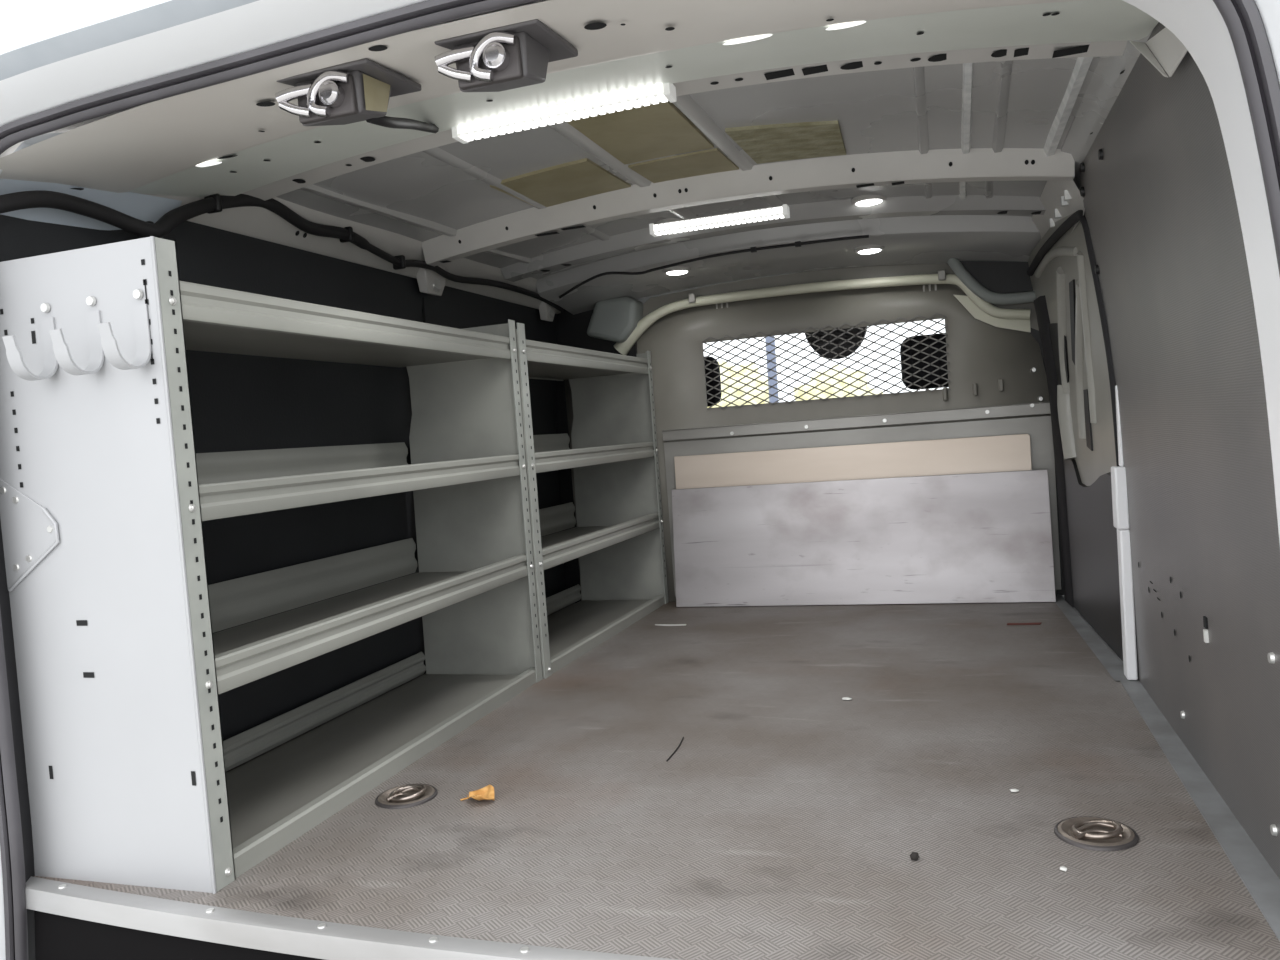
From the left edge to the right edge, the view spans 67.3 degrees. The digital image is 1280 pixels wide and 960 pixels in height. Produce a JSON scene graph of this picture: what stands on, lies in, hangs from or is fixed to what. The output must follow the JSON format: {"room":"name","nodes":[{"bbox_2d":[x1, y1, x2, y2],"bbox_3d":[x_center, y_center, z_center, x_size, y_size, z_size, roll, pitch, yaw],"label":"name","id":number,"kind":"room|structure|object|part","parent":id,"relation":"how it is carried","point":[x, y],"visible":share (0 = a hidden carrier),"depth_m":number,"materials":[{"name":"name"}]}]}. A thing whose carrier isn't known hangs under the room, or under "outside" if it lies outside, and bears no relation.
{"room":"vehicle interior","nodes":[
{"label":"vehicle interior","id":0,"kind":"room"},
{"bbox_2d":[0,214,564,744],"bbox_3d":[-0.616,-0.010,2.436,0.081,1.060,2.150,-3,3,18],"label":"wall","id":1,"kind":"structure","parent":0,"point":[240,402],"depth_m":2.09,"materials":[{"name":"black"}]},
{"bbox_2d":[0,179,181,229],"bbox_3d":[-0.882,-0.434,1.548,0.026,0.095,0.346,-3,3,21],"label":"pillar edge","id":2,"kind":"structure","parent":1,"relation":"attached to","point":[143,207],"depth_m":1.54,"materials":[{"name":"grey paint"}]},
{"bbox_2d":[275,58,438,132],"bbox_3d":[-0.345,-0.532,1.407,0.140,0.114,0.415,-3,3,18],"label":"latch","id":3,"kind":"object","parent":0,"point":[362,89],"depth_m":1.23,"materials":[{"name":"plastic"}]},
{"bbox_3d":[-0.403,-0.490,1.237,0.084,0.048,0.012,-3,3,18],"label":"strike plate","id":4,"kind":"part","parent":3,"relation":"part of","materials":[{"name":"grey metal"}]},
{"bbox_3d":[-0.385,-0.529,1.280,0.137,0.016,0.134,-3,3,18],"label":"plate","id":5,"kind":"part","parent":3,"relation":"part of","materials":[{"name":"plastic"}]},
{"bbox_2d":[434,19,577,91],"bbox_3d":[-0.164,-0.517,1.206,0.137,0.071,0.142,-3,3,18],"label":"latch","id":6,"kind":"object","parent":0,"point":[517,55],"depth_m":1.16,"materials":[{"name":"plastic"}]},
{"bbox_3d":[-0.183,-0.505,1.165,0.084,0.048,0.012,-3,3,18],"label":"strike plate","id":7,"kind":"part","parent":6,"relation":"part of","materials":[{"name":"grey metal"}]},
{"bbox_3d":[-0.165,-0.545,1.208,0.137,0.016,0.134,-3,3,18],"label":"plate","id":8,"kind":"part","parent":6,"relation":"part of","materials":[{"name":"plastic"}]},
{"bbox_2d":[13,132,1122,661],"bbox_3d":[0.459,-0.020,3.047,1.898,1.547,3.830,-3,3,18],"label":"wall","id":9,"kind":"structure","parent":0,"point":[34,140],"depth_m":1.51,"materials":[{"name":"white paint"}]},
{"bbox_2d":[0,0,1279,959],"bbox_3d":[-0.137,0.043,1.173,1.772,1.281,0.322,-3,3,18],"label":"door frame","id":10,"kind":"structure","parent":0,"point":[168,36],"depth_m":1.11,"materials":[{"name":"white paint"}]},
{"bbox_2d":[34,910,324,959],"bbox_3d":[-0.115,0.763,1.093,1.620,0.370,0.165,-3,3,18],"label":"bumper cover","id":11,"kind":"object","parent":10,"relation":"attached to","point":[57,937],"visible":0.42,"depth_m":1.32,"materials":[{"name":"black plastic"}]},
{"bbox_2d":[25,876,678,959],"bbox_3d":[-0.120,0.556,1.129,1.700,0.035,0.078,-3,3,18],"label":"sill","id":12,"kind":"structure","parent":10,"relation":"attached to","point":[240,928],"depth_m":1.22,"materials":[{"name":"metal"}]},
{"bbox_2d":[0,0,1279,959],"bbox_3d":[-0.158,0.072,1.102,1.676,1.234,0.022,-3,3,18],"label":"seal","id":13,"kind":"object","parent":10,"relation":"attached to","point":[1243,20],"visible":1,"depth_m":1.15,"materials":[{"name":"rubber"}]},
{"bbox_2d":[34,602,1279,959],"bbox_3d":[0.207,0.488,2.183,1.705,0.030,2.232,-3,3,18],"label":"floor","id":14,"kind":"structure","parent":0,"point":[787,818],"depth_m":1.47,"materials":[{"name":"grey rubber"}]},
{"bbox_2d":[0,236,542,893],"bbox_3d":[-0.622,0.097,1.863,0.358,0.900,1.192,-3,3,18],"label":"shelving unit","id":15,"kind":"object","parent":14,"relation":"on","point":[106,493],"visible":1,"depth_m":1.40,"materials":[{"name":"grey metal"}]},
{"bbox_3d":[-0.891,0.070,1.388,0.130,0.182,0.002,-3,3,18],"label":"gusset plate","id":16,"kind":"part","parent":15,"relation":"part of","materials":[{"name":"white metal"}]},
{"bbox_3d":[-0.787,0.132,1.362,0.351,0.900,0.004,-3,3,18],"label":"panel","id":17,"kind":"part","parent":15,"relation":"part of","materials":[{"name":"white metal"}]},
{"bbox_3d":[-0.621,0.121,1.330,0.019,0.900,0.037,-3,3,18],"label":"post","id":18,"kind":"part","parent":15,"relation":"part of","materials":[{"name":"metal"}]},
{"bbox_3d":[-0.626,-0.277,1.887,0.322,0.053,1.075,-3,3,18],"label":"shelf","id":19,"kind":"part","parent":15,"relation":"part of","materials":[{"name":"metal"}]},
{"bbox_3d":[-0.605,0.006,1.900,0.322,0.051,1.075,-3,3,18],"label":"shelf","id":20,"kind":"part","parent":15,"relation":"part of","materials":[{"name":"metal"}]},
{"bbox_3d":[-0.587,0.252,1.911,0.322,0.051,1.075,-3,3,18],"label":"shelf","id":21,"kind":"part","parent":15,"relation":"part of","materials":[{"name":"metal"}]},
{"bbox_3d":[-0.567,0.526,1.924,0.322,0.032,1.075,-3,3,18],"label":"shelf","id":22,"kind":"part","parent":15,"relation":"part of","materials":[{"name":"metal"}]},
{"bbox_3d":[-0.431,0.065,2.424,0.325,0.885,0.003,-3,3,18],"label":"panel","id":23,"kind":"part","parent":15,"relation":"part of","materials":[{"name":"metal"}]},
{"bbox_3d":[-0.288,0.054,2.362,0.019,0.890,0.034,-3,3,18],"label":"post","id":24,"kind":"part","parent":15,"relation":"part of","materials":[{"name":"metal"}]},
{"bbox_2d":[375,784,437,808],"bbox_3d":[-0.400,0.535,1.643,0.105,0.014,0.105,-3,3,18],"label":"ring","id":25,"kind":"object","parent":14,"relation":"on","point":[409,795],"visible":1,"depth_m":1.63,"materials":[{"name":"metal"}]},
{"bbox_2d":[460,785,494,800],"bbox_3d":[-0.265,0.524,1.598,0.054,0.019,0.053,-6,3,-31],"label":"leaf","id":26,"kind":"object","parent":14,"relation":"on","point":[487,792],"visible":1,"depth_m":1.61,"materials":[{"name":"orange plant"}]},
{"bbox_2d":[516,323,668,678],"bbox_3d":[-0.256,0.029,2.911,0.342,0.885,1.020,-3,3,19],"label":"shelving unit","id":27,"kind":"object","parent":14,"relation":"on","point":[617,540],"visible":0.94,"depth_m":3.32,"materials":[{"name":"metal"}]},
{"bbox_3d":[-0.421,0.071,2.433,0.325,0.870,0.003,-3,3,19],"label":"panel","id":28,"kind":"part","parent":27,"relation":"part of","materials":[{"name":"grey metal"}]},
{"bbox_3d":[-0.270,0.054,2.396,0.019,0.885,0.038,-3,3,19],"label":"post","id":29,"kind":"part","parent":27,"relation":"part of","materials":[{"name":"metal"}]},
{"bbox_3d":[-0.325,-0.359,2.905,0.242,0.070,0.980,-3,3,19],"label":"plate","id":30,"kind":"part","parent":27,"relation":"part of","materials":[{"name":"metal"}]},
{"bbox_3d":[-0.278,-0.349,2.904,0.322,0.053,0.972,-3,3,19],"label":"shelf","id":31,"kind":"part","parent":27,"relation":"part of","materials":[{"name":"metal"}]},
{"bbox_3d":[-0.257,-0.066,2.917,0.322,0.051,0.972,-3,3,19],"label":"shelf","id":32,"kind":"part","parent":27,"relation":"part of","materials":[{"name":"metal"}]},
{"bbox_3d":[-0.239,0.180,2.929,0.322,0.051,0.972,-3,3,19],"label":"shelf","id":33,"kind":"part","parent":27,"relation":"part of","materials":[{"name":"metal"}]},
{"bbox_3d":[-0.219,0.453,2.941,0.322,0.032,0.972,-3,3,19],"label":"shelf","id":34,"kind":"part","parent":27,"relation":"part of","materials":[{"name":"metal"}]},
{"bbox_3d":[-0.087,0.002,3.389,0.325,0.870,0.003,-3,3,19],"label":"panel","id":35,"kind":"part","parent":27,"relation":"part of","materials":[{"name":"grey metal"}]},
{"bbox_3d":[0.055,-0.007,3.323,0.019,0.875,0.034,-3,3,19],"label":"post","id":36,"kind":"part","parent":27,"relation":"part of","materials":[{"name":"metal"}]},
{"bbox_2d":[655,624,685,625],"bbox_3d":[0.091,0.445,2.942,0.100,0.002,0.015,-3,3,18],"label":"paper strip","id":37,"kind":"object","parent":14,"relation":"on","point":[655,624],"visible":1,"depth_m":2.94,"materials":[{"name":"white paper"}]},
{"bbox_2d":[666,737,683,760],"bbox_3d":[0.068,0.500,1.788,0.006,0.003,0.130,-3,3,16],"label":"twig","id":38,"kind":"object","parent":14,"relation":"on","point":[683,737],"visible":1,"depth_m":1.78,"materials":[{"name":"grey"}]},
{"bbox_2d":[674,434,1031,488],"bbox_3d":[0.671,0.141,3.118,1.134,0.505,0.018,-3,3,18],"label":"board","id":39,"kind":"object","parent":14,"relation":"on","point":[1000,453],"visible":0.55,"depth_m":3.10,"materials":[{"name":"beige wood"}]},
{"bbox_2d":[671,469,1055,606],"bbox_3d":[0.675,0.198,3.065,1.182,0.396,0.044,-3,3,18],"label":"metal sheet","id":40,"kind":"object","parent":14,"relation":"on","point":[971,537],"visible":1,"depth_m":3.05,"materials":[{"name":"metal"}]},
{"bbox_2d":[910,852,918,860],"bbox_3d":[0.364,0.499,1.274,0.012,0.010,0.011,-4,3,-1],"label":"pebble","id":41,"kind":"object","parent":14,"relation":"on","point":[914,855],"visible":1,"depth_m":1.27,"materials":[{"name":"grey stone"}]},
{"bbox_2d":[1007,622,1041,624],"bbox_3d":[1.044,0.391,2.610,0.091,0.002,0.022,-3,3,16],"label":"scrap","id":42,"kind":"object","parent":14,"relation":"on","point":[1038,623],"visible":1,"depth_m":2.61,"materials":[{"name":"red"}]},
{"bbox_2d":[1054,816,1138,850],"bbox_3d":[0.621,0.476,1.309,0.105,0.014,0.105,-3,3,18],"label":"ring","id":43,"kind":"object","parent":14,"relation":"on","point":[1091,833],"visible":1,"depth_m":1.29,"materials":[{"name":"metal"}]},
{"bbox_2d":[1055,595,1279,941],"bbox_3d":[0.992,0.426,1.948,0.064,0.002,2.151,-3,3,17],"label":"floor strip","id":44,"kind":"object","parent":14,"relation":"on","point":[1263,884],"visible":0.91,"depth_m":1.42,"materials":[{"name":"grey metal"}]},
{"bbox_2d":[277,56,1100,278],"bbox_3d":[0.183,-0.672,2.316,1.555,0.082,2.000,-3,3,18],"label":"ceiling","id":45,"kind":"structure","parent":0,"point":[422,196],"depth_m":1.89,"materials":[{"name":"paint"}]},
{"bbox_2d":[139,193,560,313],"bbox_3d":[-0.575,-0.573,2.431,0.085,0.105,2.020,-3,3,18],"label":"roof rail","id":46,"kind":"object","parent":45,"relation":"attached to","point":[252,221],"visible":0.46,"depth_m":2.17,"materials":[{"name":"metal"}]},
{"bbox_2d":[0,190,563,311],"bbox_3d":[-0.585,-0.515,2.326,0.053,0.143,2.076,-3,3,19],"label":"harness","id":47,"kind":"object","parent":46,"relation":"attached to","point":[214,203],"visible":0.94,"depth_m":1.71,"materials":[{"name":"black"}]},
{"bbox_2d":[416,259,445,295],"bbox_3d":[-0.545,-0.531,2.524,0.039,0.088,0.119,-3,3,18],"label":"bracket","id":48,"kind":"object","parent":46,"relation":"attached to","point":[431,282],"visible":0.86,"depth_m":2.50,"materials":[{"name":"metal"}]},
{"bbox_2d":[539,301,554,321],"bbox_3d":[-0.311,-0.582,3.251,0.038,0.088,0.089,-3,3,18],"label":"bracket","id":49,"kind":"object","parent":46,"relation":"attached to","point":[547,312],"visible":0.69,"depth_m":3.23,"materials":[{"name":"paint"}]},
{"bbox_2d":[490,158,630,207],"bbox_3d":[-0.173,-0.660,2.147,0.233,0.026,0.250,-3,3,21],"label":"pad","id":50,"kind":"object","parent":45,"relation":"attached to","point":[582,178],"visible":0.93,"depth_m":2.12,"materials":[{"name":"fabric"}]},
{"bbox_2d":[0,0,1158,314],"bbox_3d":[0.104,-0.618,2.136,1.620,0.173,2.178,-3,3,18],"label":"roof frame","id":51,"kind":"object","parent":45,"relation":"attached to","point":[233,137],"depth_m":1.41,"materials":[{"name":"white paint"}]},
{"bbox_2d":[452,83,676,143],"bbox_3d":[-0.130,-0.606,1.586,0.385,0.028,0.039,-3,3,18],"label":"led light strip","id":52,"kind":"object","parent":51,"relation":"attached to","point":[619,101],"visible":1,"depth_m":1.57,"materials":[{"name":"white plastic"}]},
{"bbox_2d":[663,266,690,274],"bbox_3d":[0.117,-0.659,3.039,0.088,0.018,0.088,-3,3,18],"label":"dome lamp","id":53,"kind":"object","parent":51,"relation":"attached to","point":[677,270],"visible":1,"depth_m":3.01,"materials":[{"name":"plastic"}]},
{"bbox_2d":[854,245,883,253],"bbox_3d":[0.690,-0.691,2.889,0.088,0.018,0.088,-3,3,18],"label":"dome lamp","id":54,"kind":"object","parent":51,"relation":"attached to","point":[866,249],"visible":1,"depth_m":2.86,"materials":[{"name":"plastic"}]},
{"bbox_2d":[567,101,713,164],"bbox_3d":[0.002,-0.669,1.835,0.202,0.010,0.375,-3,3,18],"label":"pad","id":55,"kind":"object","parent":45,"relation":"attached to","point":[652,131],"visible":0.73,"depth_m":1.84,"materials":[{"name":"fabric"}]},
{"bbox_2d":[628,148,738,182],"bbox_3d":[0.098,-0.689,2.109,0.200,0.010,0.175,-3,3,21],"label":"pad","id":56,"kind":"object","parent":45,"relation":"attached to","point":[709,161],"visible":0.91,"depth_m":2.09,"materials":[{"name":"fabric"}]},
{"bbox_2d":[559,235,868,297],"bbox_3d":[0.193,-0.636,2.865,0.962,0.077,0.025,-3,3,19],"label":"cable","id":57,"kind":"object","parent":45,"relation":"attached to","point":[797,243],"visible":1,"depth_m":2.84,"materials":[{"name":"black plastic"}]},
{"bbox_2d":[649,204,789,236],"bbox_3d":[0.190,-0.625,2.319,0.338,0.025,0.039,-3,3,18],"label":"led light strip","id":58,"kind":"object","parent":45,"relation":"attached to","point":[782,211],"visible":1,"depth_m":2.30,"materials":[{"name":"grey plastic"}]},
{"bbox_2d":[422,148,1074,265],"bbox_3d":[0.174,-0.645,2.205,1.503,0.132,0.073,-3,3,18],"label":"bow","id":59,"kind":"object","parent":45,"relation":"attached to","point":[980,164],"visible":0.92,"depth_m":2.15,"materials":[{"name":"paint"}]},
{"bbox_2d":[501,195,1045,281],"bbox_3d":[0.314,-0.687,2.643,1.503,0.110,0.116,-3,3,18],"label":"bow","id":60,"kind":"object","parent":45,"relation":"attached to","point":[838,210],"visible":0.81,"depth_m":2.57,"materials":[{"name":"paint"}]},
{"bbox_2d":[851,195,885,205],"bbox_3d":[0.595,-0.724,2.496,0.088,0.018,0.088,-3,3,18],"label":"recessed light","id":61,"kind":"object","parent":60,"relation":"attached to","point":[863,200],"visible":0.99,"depth_m":2.47,"materials":[{"name":"paint"}]},
{"bbox_2d":[725,121,845,163],"bbox_3d":[0.307,-0.690,1.959,0.213,0.021,0.260,-3,3,18],"label":"pad","id":62,"kind":"object","parent":45,"relation":"attached to","point":[801,140],"visible":1,"depth_m":1.94,"materials":[{"name":"beige fabric"}]},
{"bbox_2d":[1044,30,1152,188],"bbox_3d":[0.903,-0.672,2.063,0.092,0.068,1.800,-3,3,18],"label":"roof rail","id":63,"kind":"object","parent":45,"relation":"attached to","point":[1111,73],"visible":0.48,"depth_m":1.61,"materials":[{"name":"metal"}]},
{"bbox_2d":[565,269,1060,601],"bbox_3d":[0.502,-0.121,3.170,1.600,1.050,0.060,-3,3,18],"label":"wall","id":64,"kind":"structure","parent":0,"point":[997,379],"depth_m":3.12,"materials":[{"name":"grey metal"}]},
{"bbox_2d":[556,380,580,602],"bbox_3d":[-0.267,-0.018,3.460,0.250,0.930,0.001,-3,3,18],"label":"trim","id":65,"kind":"structure","parent":64,"relation":"attached to","point":[571,568],"depth_m":3.46,"materials":[{"name":"black plastic"}]},
{"bbox_2d":[557,309,636,356],"bbox_3d":[-0.156,-0.534,3.373,0.290,0.230,0.020,-3,3,18],"label":"lining","id":66,"kind":"object","parent":64,"relation":"attached to","point":[572,329],"visible":0.14,"depth_m":3.38,"materials":[{"name":"black plastic"}]},
{"bbox_2d":[587,296,642,342],"bbox_3d":[-0.084,-0.548,3.327,0.186,0.153,0.120,-3,3,18],"label":"trim","id":67,"kind":"structure","parent":64,"relation":"attached to","point":[614,319],"depth_m":3.27,"materials":[{"name":"grey plastic"}]},
{"bbox_3d":[0.544,-0.545,3.125,1.342,0.187,0.056,-3,3,18],"label":"frame","id":68,"kind":"part","parent":64,"relation":"part of","materials":[{"name":"beige paint"}]},
{"bbox_2d":[642,263,1038,330],"bbox_3d":[0.595,-0.555,3.192,1.370,0.279,0.099,-3,3,18],"label":"roof frame","id":69,"kind":"object","parent":64,"relation":"attached to","point":[653,303],"visible":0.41,"depth_m":3.13,"materials":[{"name":"beige paint"}]},
{"bbox_3d":[0.692,0.104,3.146,1.241,0.536,0.009,-3,3,18],"label":"panel","id":70,"kind":"part","parent":64,"relation":"part of","materials":[{"name":"grey metal"}]},
{"bbox_2d":[947,258,1036,304],"bbox_3d":[1.086,-0.618,2.939,0.274,0.173,0.062,-3,3,18],"label":"trim","id":71,"kind":"structure","parent":64,"relation":"attached to","point":[994,282],"depth_m":2.93,"materials":[{"name":"black plastic"}]},
{"bbox_3d":[1.088,-0.516,2.973,0.218,0.140,0.006,-3,3,18],"label":"corner plate","id":72,"kind":"part","parent":64,"relation":"part of","materials":[{"name":"beige paint"}]},
{"bbox_2d":[1029,328,1063,594],"bbox_3d":[1.266,-0.106,2.958,0.140,0.930,0.001,-3,3,21],"label":"trim","id":73,"kind":"structure","parent":64,"relation":"attached to","point":[1035,333],"depth_m":2.96,"materials":[{"name":"black plastic"}]},
{"bbox_2d":[805,326,866,358],"bbox_3d":[0.805,-0.613,3.943,0.255,0.235,0.064,-3,3,18],"label":"mirror","id":74,"kind":"object","parent":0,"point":[837,332],"visible":0.45,"depth_m":3.92,"materials":[{"name":"plastic"}]},
{"bbox_2d":[636,267,1064,597],"bbox_3d":[0.765,-0.179,4.000,1.750,1.150,1.610,-3,3,18],"label":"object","id":75,"kind":"structure","parent":0,"point":[643,300],"depth_m":3.37,"materials":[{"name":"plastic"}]},
{"bbox_2d":[704,356,721,406],"bbox_3d":[0.269,-0.043,3.965,0.500,0.895,0.540,-3,3,18],"label":"seat","id":76,"kind":"object","parent":75,"relation":"on","point":[711,366],"visible":0.09,"depth_m":3.69,"materials":[{"name":"black fabric"}]},
{"bbox_2d":[900,333,947,389],"bbox_3d":[1.168,-0.095,3.671,0.500,0.895,0.540,-3,3,18],"label":"seat","id":77,"kind":"object","parent":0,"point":[910,343],"visible":0.09,"depth_m":3.44,"materials":[{"name":"black fabric"}]},
{"bbox_2d":[1079,22,1279,878],"bbox_3d":[0.831,-0.081,1.524,0.087,1.075,1.015,-3,3,18],"label":"wall","id":78,"kind":"structure","parent":0,"point":[1157,189],"depth_m":1.35,"materials":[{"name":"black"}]},
{"bbox_2d":[1031,179,1084,238],"bbox_3d":[1.043,-0.641,2.451,0.050,0.125,0.980,-3,3,18],"label":"bracket","id":79,"kind":"object","parent":78,"relation":"attached to","point":[1060,199],"visible":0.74,"depth_m":2.21,"materials":[{"name":"metal"}]},
{"bbox_2d":[1027,190,1122,660],"bbox_3d":[1.116,-0.130,2.458,0.101,1.035,0.955,-3,3,15],"label":"door","id":80,"kind":"structure","parent":78,"relation":"in","point":[1069,305],"depth_m":2.38,"materials":[{"name":"paint"}]},
{"bbox_3d":[1.151,0.166,2.462,0.013,0.437,0.901,-3,3,15],"label":"panel","id":81,"kind":"part","parent":80,"relation":"part of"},
{"bbox_2d":[1111,385,1137,679],"bbox_3d":[1.010,0.110,2.012,0.026,0.617,0.055,-3,3,18],"label":"pillar","id":82,"kind":"structure","parent":78,"relation":"attached to","point":[1118,473],"depth_m":2.00,"materials":[{"name":"white paint"}]},
{"bbox_2d":[1130,27,1187,77],"bbox_3d":[0.641,-0.529,1.170,0.020,0.084,0.185,-4,3,9],"label":"gusset","id":83,"kind":"structure","parent":78,"relation":"attached to","point":[1165,46],"depth_m":1.17,"materials":[{"name":"paint"}]},
{"label":"outside","id":84,"kind":"structure","parent":0,"visible":0},
{"label":"ground","id":85,"kind":"structure","parent":84,"visible":0},
{"bbox_2d":[707,360,768,407],"bbox_3d":[0.920,-0.234,9.372,0.886,1.883,0.776,-3,3,18],"label":"shrub","id":86,"kind":"object","parent":85,"relation":"on","point":[753,366],"visible":0.2,"depth_m":9.10,"materials":[{"name":"yellow plant"}]},
{"bbox_2d":[765,336,778,402],"bbox_3d":[0.948,-0.998,6.996,0.077,3.620,0.070,-3,3,18],"label":"lamp post","id":87,"kind":"object","parent":85,"relation":"on","point":[768,339],"visible":0.11,"depth_m":6.98,"materials":[{"name":"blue metal"}]},
{"bbox_2d":[793,365,882,400],"bbox_3d":[1.976,-0.267,9.654,0.991,1.770,0.879,-3,3,18],"label":"shrub","id":88,"kind":"object","parent":85,"relation":"on","point":[831,373],"visible":0.16,"depth_m":9.40,"materials":[{"name":"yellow plant"}]}
]}

